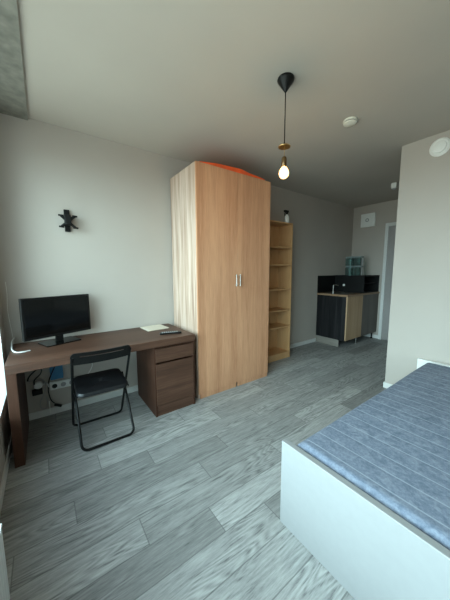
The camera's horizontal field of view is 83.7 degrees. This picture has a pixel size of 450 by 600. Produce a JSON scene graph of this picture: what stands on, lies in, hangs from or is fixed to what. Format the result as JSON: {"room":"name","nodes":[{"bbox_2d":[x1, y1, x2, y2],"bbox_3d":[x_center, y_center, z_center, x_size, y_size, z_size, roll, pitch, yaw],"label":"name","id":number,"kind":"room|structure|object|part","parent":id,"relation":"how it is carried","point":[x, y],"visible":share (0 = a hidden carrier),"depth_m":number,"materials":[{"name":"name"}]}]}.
{"room":"studio apartment","nodes":[
{"label":"studio apartment","id":0,"kind":"room"},
{"bbox_2d":[0,296,10,484],"bbox_3d":[-0.918,-0.019,0.514,0.300,2.597,3.620,-5,8,-36],"label":"wall","id":1,"kind":"structure","parent":0,"point":[5,429],"depth_m":1.83,"materials":[{"name":"grey paint"}]},
{"bbox_2d":[0,335,6,417],"bbox_3d":[-0.913,-0.123,0.567,0.215,2.050,3.080,-5,8,-36],"label":"window","id":2,"kind":"structure","parent":1,"relation":"attached to","point":[3,393],"depth_m":1.95,"materials":[{"name":"white glass"}]},
{"bbox_2d":[0,434,11,514],"bbox_3d":[-0.783,1.228,0.746,0.012,0.065,3.608,-5,8,-36],"label":"baseboard","id":3,"kind":"structure","parent":1,"relation":"attached to","point":[6,466],"depth_m":1.62,"materials":[{"name":"white paint"}]},
{"bbox_2d":[0,0,27,119],"bbox_3d":[-0.685,-1.319,0.535,0.287,0.022,3.620,-5,8,-36],"label":"beam","id":4,"kind":"structure","parent":1,"relation":"attached to","point":[12,85],"depth_m":1.52,"materials":[{"name":"concrete"}]},
{"bbox_2d":[0,113,353,413],"bbox_3d":[0.308,-0.395,3.703,5.950,2.597,0.150,-5,8,-36],"label":"wall","id":5,"kind":"structure","parent":0,"point":[119,254],"depth_m":2.48,"materials":[{"name":"grey paint"}]},
{"bbox_2d":[32,381,42,395],"bbox_3d":[-1.686,0.792,2.259,0.081,0.116,0.053,-5,8,-36],"label":"power adapter","id":6,"kind":"object","parent":5,"relation":"attached to","point":[38,390],"visible":0.97,"depth_m":2.25,"materials":[{"name":"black plastic"}]},
{"bbox_2d":[28,379,47,408],"bbox_3d":[-1.685,0.854,2.264,0.135,0.297,0.017,-4,8,-32],"label":"cable","id":7,"kind":"object","parent":5,"relation":"attached to","point":[36,379],"visible":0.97,"depth_m":2.29,"materials":[{"name":"grey plastic"}]},
{"bbox_2d":[50,365,62,379],"bbox_3d":[-1.566,0.666,2.335,0.100,0.130,0.048,-5,8,-36],"label":"junction box","id":8,"kind":"object","parent":5,"relation":"attached to","point":[57,373],"visible":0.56,"depth_m":2.32,"materials":[{"name":"blue plastic"}]},
{"bbox_2d":[49,376,75,389],"bbox_3d":[-1.502,0.787,2.401,0.285,0.073,0.039,-5,8,-36],"label":"power strip","id":9,"kind":"object","parent":5,"relation":"attached to","point":[62,383],"visible":0.54,"depth_m":2.35,"materials":[{"name":"white plastic"}]},
{"bbox_2d":[58,209,77,231],"bbox_3d":[-1.415,-0.719,2.266,0.149,0.195,0.083,-5,8,-36],"label":"wall bracket","id":10,"kind":"object","parent":5,"relation":"attached to","point":[67,217],"visible":1,"depth_m":2.25,"materials":[{"name":"black metal"}]},
{"bbox_3d":[-1.438,-0.721,2.288,0.044,0.195,0.020,-5,8,-36],"label":"wall plate","id":11,"kind":"part","parent":10,"relation":"part of","materials":[{"name":"black metal"}]},
{"bbox_2d":[29,338,315,420],"bbox_3d":[-0.067,0.907,3.478,4.395,0.065,0.012,-5,8,-36],"label":"baseboard","id":12,"kind":"structure","parent":5,"relation":"attached to","point":[35,415],"depth_m":2.54,"materials":[{"name":"white paint"}]},
{"bbox_2d":[317,275,334,292],"bbox_3d":[1.934,-0.309,4.793,0.550,0.316,0.013,-5,8,-36],"label":"backsplash","id":13,"kind":"structure","parent":5,"relation":"attached to","point":[325,283],"depth_m":4.77,"materials":[{"name":"black plastic"}]},
{"bbox_2d":[0,336,387,599],"bbox_3d":[1.397,1.128,2.328,6.000,0.120,3.920,-5,8,-36],"label":"floor","id":14,"kind":"structure","parent":0,"point":[185,505],"depth_m":1.53,"materials":[{"name":"grey wood"}]},
{"bbox_2d":[0,523,9,599],"bbox_3d":[-0.472,1.114,0.385,0.088,0.372,1.443,-5,8,-36],"label":"radiator","id":15,"kind":"object","parent":14,"relation":"attached to","point":[4,586],"visible":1,"depth_m":0.94,"materials":[{"name":"metal"}]},
{"bbox_2d":[4,324,194,467],"bbox_3d":[-1.049,0.713,2.336,1.407,0.722,0.635,-5,8,-36],"label":"desk","id":16,"kind":"object","parent":14,"relation":"on","point":[165,363],"visible":0.95,"depth_m":2.28,"materials":[{"name":"brown wood"}]},
{"bbox_3d":[-1.596,0.792,1.947,0.057,0.660,0.635,-5,8,-36],"label":"panel","id":17,"kind":"part","parent":16,"relation":"part of","materials":[{"name":"brown wood"}]},
{"bbox_2d":[11,338,29,352],"bbox_3d":[-1.668,0.362,2.002,0.352,0.058,0.087,4,8,35],"label":"cable","id":18,"kind":"object","parent":16,"relation":"on","point":[13,338],"visible":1,"depth_m":1.94,"materials":[{"name":"grey plastic"}]},
{"bbox_2d":[48,367,54,402],"bbox_3d":[-1.558,0.692,2.288,0.110,0.533,0.028,-2,7,-12],"label":"cable","id":19,"kind":"object","parent":16,"relation":"hanging from","point":[54,367],"visible":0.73,"depth_m":2.28,"materials":[{"name":"black plastic"}]},
{"bbox_2d":[18,294,90,346],"bbox_3d":[-1.443,0.167,2.183,0.200,0.402,0.530,4,8,34],"label":"computer monitor","id":20,"kind":"object","parent":16,"relation":"on","point":[40,317],"visible":1,"depth_m":2.14,"materials":[{"name":"black plastic"}]},
{"bbox_2d":[140,324,168,331],"bbox_3d":[-0.764,0.299,2.724,0.230,0.008,0.243,-6,8,-39],"label":"magazine","id":21,"kind":"object","parent":16,"relation":"on","point":[159,326],"visible":1,"depth_m":2.71,"materials":[{"name":"beige paper"}]},
{"bbox_2d":[160,331,181,334],"bbox_3d":[-0.534,0.322,2.471,0.210,0.020,0.048,-2,7,-19],"label":"remote control","id":22,"kind":"object","parent":16,"relation":"on","point":[168,332],"visible":1,"depth_m":2.45,"materials":[{"name":"black plastic"}]},
{"bbox_3d":[-0.470,0.490,2.357,0.375,0.125,0.019,-5,8,-36],"label":"drawer","id":23,"kind":"part","parent":16,"relation":"part of","materials":[{"name":"brown wood"}]},
{"bbox_3d":[-0.469,0.765,2.389,0.375,0.392,0.019,-5,8,-36],"label":"pedestal door","id":24,"kind":"part","parent":16,"relation":"part of","materials":[{"name":"brown wood"}]},
{"bbox_2d":[70,345,134,450],"bbox_3d":[-1.012,0.721,2.054,0.420,0.765,0.458,-5,8,-36],"label":"folding chair","id":25,"kind":"object","parent":14,"relation":"on","point":[91,384],"visible":1,"depth_m":1.96,"materials":[{"name":"black plastic"}]},
{"bbox_3d":[-0.903,0.405,1.854,0.408,0.092,0.065,-5,8,-36],"label":"backrest","id":26,"kind":"part","parent":25,"relation":"part of","materials":[{"name":"black plastic"}]},
{"bbox_3d":[-1.023,0.734,2.065,0.412,0.737,0.431,-5,8,-36],"label":"frame","id":27,"kind":"part","parent":25,"relation":"part of","materials":[{"name":"black metal"}]},
{"bbox_3d":[-1.024,0.669,2.065,0.367,0.058,0.353,-5,8,-36],"label":"seat","id":28,"kind":"part","parent":25,"relation":"part of","materials":[{"name":"black plastic"}]},
{"bbox_2d":[170,161,270,398],"bbox_3d":[-0.026,-0.192,2.993,1.000,2.360,0.612,-5,8,-36],"label":"wardrobe","id":29,"kind":"object","parent":14,"relation":"on","point":[220,217],"visible":0.98,"depth_m":2.70,"materials":[{"name":"brown wood"}]},
{"bbox_3d":[-0.439,-0.160,2.730,0.020,2.360,0.557,-5,8,-36],"label":"panel","id":30,"kind":"part","parent":29,"relation":"part of","materials":[{"name":"brown wood"}]},
{"bbox_3d":[-0.075,-0.176,2.633,0.498,2.308,0.019,-5,8,-36],"label":"door","id":31,"kind":"part","parent":29,"relation":"part of","materials":[{"name":"brown wood"}]},
{"bbox_2d":[199,161,264,179],"bbox_3d":[0.003,-1.390,2.789,0.907,0.066,0.380,-5,8,-36],"label":"cover","id":32,"kind":"object","parent":29,"relation":"on","point":[234,169],"visible":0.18,"depth_m":2.63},
{"bbox_3d":[0.331,-0.211,2.924,0.498,2.308,0.019,-5,8,-36],"label":"door","id":33,"kind":"part","parent":29,"relation":"part of","materials":[{"name":"brown wood"}]},
{"bbox_2d":[268,220,292,362],"bbox_3d":[0.604,-0.103,3.676,0.794,2.020,0.266,-5,8,-36],"label":"bookcase","id":34,"kind":"object","parent":14,"relation":"on","point":[281,233],"visible":0.52,"depth_m":3.87,"materials":[{"name":"brown wood"}]},
{"bbox_3d":[0.528,-0.106,3.781,0.758,2.002,0.008,-5,8,-36],"label":"panel","id":35,"kind":"part","parent":34,"relation":"part of","materials":[{"name":"brown wood"}]},
{"bbox_3d":[0.609,0.816,3.781,0.758,0.020,0.255,-5,8,-36],"label":"shelf","id":36,"kind":"part","parent":34,"relation":"part of","materials":[{"name":"brown wood"}]},
{"bbox_3d":[0.607,0.411,3.734,0.758,0.020,0.255,-5,8,-36],"label":"shelf","id":37,"kind":"part","parent":34,"relation":"part of","materials":[{"name":"brown wood"}]},
{"bbox_3d":[0.605,-0.152,3.668,0.758,0.020,0.255,-5,8,-36],"label":"shelf","id":38,"kind":"part","parent":34,"relation":"part of","materials":[{"name":"brown wood"}]},
{"bbox_3d":[0.606,0.161,3.704,0.758,0.020,0.255,-5,8,-36],"label":"shelf","id":39,"kind":"part","parent":34,"relation":"part of","materials":[{"name":"brown wood"}]},
{"bbox_3d":[0.604,-0.505,3.627,0.758,0.020,0.255,-5,8,-36],"label":"shelf","id":40,"kind":"part","parent":34,"relation":"part of","materials":[{"name":"brown wood"}]},
{"bbox_3d":[0.600,-1.097,3.560,0.758,0.018,0.266,-5,8,-36],"label":"panel","id":41,"kind":"part","parent":34,"relation":"part of","materials":[{"name":"brown wood"}]},
{"bbox_3d":[0.603,-0.753,3.598,0.758,0.020,0.255,-5,8,-36],"label":"shelf","id":42,"kind":"part","parent":34,"relation":"part of","materials":[{"name":"brown wood"}]},
{"bbox_3d":[0.918,-0.130,3.901,0.018,2.020,0.266,-5,8,-36],"label":"panel","id":43,"kind":"part","parent":34,"relation":"part of","materials":[{"name":"brown wood"}]},
{"bbox_2d":[284,210,288,222],"bbox_3d":[0.889,-1.209,3.648,0.096,0.182,0.068,-5,8,-36],"label":"spray bottle","id":44,"kind":"object","parent":34,"relation":"on","point":[286,219],"visible":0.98,"depth_m":3.63,"materials":[{"name":"white plastic"}]},
{"bbox_2d":[316,294,378,346],"bbox_3d":[2.342,0.327,4.809,1.139,0.890,0.577,-5,8,-36],"label":"base cabinet","id":45,"kind":"object","parent":14,"relation":"on","point":[338,318],"visible":0.98,"depth_m":4.50,"materials":[{"name":"grey wood"}]},
{"bbox_3d":[1.885,0.304,4.487,0.018,0.765,0.557,-5,8,-36],"label":"panel","id":46,"kind":"part","parent":45,"relation":"part of","materials":[{"name":"grey wood"}]},
{"bbox_2d":[317,291,379,296],"bbox_3d":[2.346,-0.133,4.753,1.161,0.038,0.591,-5,8,-36],"label":"countertop","id":47,"kind":"structure","parent":45,"relation":"on","point":[341,294],"depth_m":4.49,"materials":[{"name":"brown laminate"}]},
{"bbox_2d":[327,292,353,293],"bbox_3d":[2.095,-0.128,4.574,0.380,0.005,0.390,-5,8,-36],"label":"sink","id":48,"kind":"object","parent":47,"relation":"in","point":[327,292],"depth_m":4.51,"materials":[{"name":"metal"}]},
{"bbox_2d":[334,275,379,292],"bbox_3d":[2.566,-0.325,4.904,0.596,0.317,0.567,-5,8,-36],"label":"shelf box","id":49,"kind":"object","parent":47,"relation":"on","point":[353,283],"visible":0.94,"depth_m":4.78,"materials":[{"name":"black metal"}]},
{"bbox_2d":[345,266,353,274],"bbox_3d":[2.409,-0.566,4.839,0.136,0.173,0.136,-5,8,-36],"label":"glass jar","id":50,"kind":"object","parent":49,"relation":"on","point":[349,269],"visible":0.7,"depth_m":4.78,"materials":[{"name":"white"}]},
{"bbox_2d":[345,256,354,265],"bbox_3d":[2.408,-0.743,4.819,0.136,0.173,0.136,-5,8,-36],"label":"glass jar","id":51,"kind":"object","parent":50,"relation":"on","point":[349,260],"visible":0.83,"depth_m":4.77,"materials":[{"name":"white"}]},
{"bbox_2d":[353,266,363,274],"bbox_3d":[2.513,-0.553,4.730,0.136,0.173,0.136,-5,8,-36],"label":"glass jar","id":52,"kind":"object","parent":49,"relation":"on","point":[357,270],"visible":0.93,"depth_m":4.68,"materials":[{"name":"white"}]},
{"bbox_2d":[354,256,363,265],"bbox_3d":[2.512,-0.730,4.709,0.136,0.173,0.136,-5,8,-36],"label":"glass jar","id":53,"kind":"object","parent":52,"relation":"on","point":[358,260],"visible":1,"depth_m":4.66,"materials":[{"name":"white"}]},
{"bbox_3d":[2.258,0.309,4.400,0.529,0.751,0.020,-5,8,-36],"label":"cabinet door","id":54,"kind":"part","parent":45,"relation":"part of","materials":[{"name":"brown wood"}]},
{"bbox_3d":[2.721,0.269,4.733,0.605,0.751,0.020,-5,8,-36],"label":"cabinet door","id":55,"kind":"part","parent":45,"relation":"part of","materials":[{"name":"grey laminate"}]},
{"bbox_2d":[280,358,449,599],"bbox_3d":[1.583,0.946,1.358,2.133,0.465,1.555,-5,8,-36],"label":"frame","id":56,"kind":"object","parent":14,"relation":"on","point":[374,553],"visible":0.46,"depth_m":1.00,"materials":[{"name":"white paint"}]},
{"bbox_3d":[0.746,1.022,0.727,0.032,0.465,1.503,-5,8,-36],"label":"footboard","id":57,"kind":"part","parent":56,"relation":"part of","materials":[{"name":"white paint"}]},
{"bbox_2d":[297,363,449,549],"bbox_3d":[1.561,0.818,1.295,1.962,0.209,1.412,-5,8,-36],"label":"mattress","id":58,"kind":"object","parent":56,"relation":"on","point":[394,446],"visible":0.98,"depth_m":1.24,"materials":[{"name":"blue fabric"}]},
{"bbox_3d":[2.433,0.884,1.969,0.036,0.440,1.555,-5,8,-36],"label":"headboard","id":59,"kind":"part","parent":56,"relation":"part of","materials":[{"name":"white plastic"}]},
{"bbox_2d":[17,0,449,207],"bbox_3d":[1.387,-1.571,2.014,6.000,0.120,3.920,-5,8,-36],"label":"ceiling","id":60,"kind":"structure","parent":0,"point":[190,81],"depth_m":1.68,"materials":[{"name":"paint"}]},
{"bbox_2d":[277,72,294,174],"bbox_3d":[0.404,-1.151,1.698,0.112,0.633,0.112,-5,8,-36],"label":"pendant lamp","id":61,"kind":"object","parent":60,"relation":"hanging from","point":[285,80],"visible":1,"depth_m":1.67,"materials":[{"name":"black plastic"}]},
{"bbox_2d":[281,156,286,167],"bbox_3d":[0.405,-0.947,1.722,0.036,0.070,0.036,-5,8,-36],"label":"socket","id":62,"kind":"object","parent":61,"relation":"attached to","point":[284,160],"depth_m":1.71,"materials":[{"name":"brown metal"}]},
{"bbox_3d":[0.404,-1.218,1.690,0.006,0.339,0.006,4,8,31],"label":"cord","id":63,"kind":"part","parent":61,"relation":"part of","materials":[{"name":"black plastic"}]},
{"bbox_2d":[343,116,357,126],"bbox_3d":[1.061,-1.504,2.132,0.114,0.037,0.114,-5,8,-36],"label":"smoke detector","id":64,"kind":"object","parent":60,"relation":"attached to","point":[350,121],"visible":1,"depth_m":2.10,"materials":[{"name":"white plastic"}]},
{"bbox_2d":[391,182,397,189],"bbox_3d":[2.478,-1.659,3.673,0.070,0.097,0.070,-5,8,-36],"label":"sensor","id":65,"kind":"object","parent":60,"relation":"attached to","point":[394,186],"visible":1,"depth_m":3.65,"materials":[{"name":"white plastic"}]},
{"bbox_2d":[351,199,397,334],"bbox_3d":[3.763,-0.428,3.871,0.150,2.597,3.620,-5,8,-36],"label":"wall","id":66,"kind":"structure","parent":0,"point":[368,242],"depth_m":4.89,"materials":[{"name":"grey paint"}]},
{"bbox_2d":[361,212,375,227],"bbox_3d":[2.795,-1.556,4.905,0.058,0.255,0.265,-5,8,-36],"label":"vent cover","id":67,"kind":"object","parent":66,"relation":"attached to","point":[367,220],"depth_m":4.88,"materials":[{"name":"white plastic"}]},
{"bbox_2d":[363,334,377,338],"bbox_3d":[2.827,0.698,5.174,0.012,0.065,0.631,-5,8,-36],"label":"baseboard","id":68,"kind":"structure","parent":66,"relation":"attached to","point":[367,335],"depth_m":5.01,"materials":[{"name":"white paint"}]},
{"bbox_2d":[378,222,395,340],"bbox_3d":[3.260,-0.284,4.385,0.089,2.195,0.970,-5,8,-36],"label":"door","id":69,"kind":"structure","parent":66,"relation":"in","point":[390,228],"depth_m":4.71,"materials":[{"name":"grey paint"}]},
{"bbox_2d":[385,130,449,384],"bbox_3d":[3.293,-0.273,2.551,2.170,2.597,2.015,-5,8,-36],"label":"wall","id":70,"kind":"structure","parent":0,"point":[419,320],"depth_m":2.51,"materials":[{"name":"grey paint"}]},
{"bbox_2d":[383,381,391,387],"bbox_3d":[3.289,0.984,2.698,2.182,0.065,2.027,-5,8,-36],"label":"baseboard","id":71,"kind":"structure","parent":70,"relation":"attached to","point":[385,385],"depth_m":2.85,"materials":[{"name":"white paint"}]},
{"bbox_2d":[429,137,449,156],"bbox_3d":[1.991,-1.422,2.331,0.033,0.160,0.160,-5,8,-36],"label":"valve","id":72,"kind":"object","parent":70,"relation":"attached to","point":[440,146],"visible":1,"depth_m":2.32,"materials":[{"name":"white plastic"}]}
]}

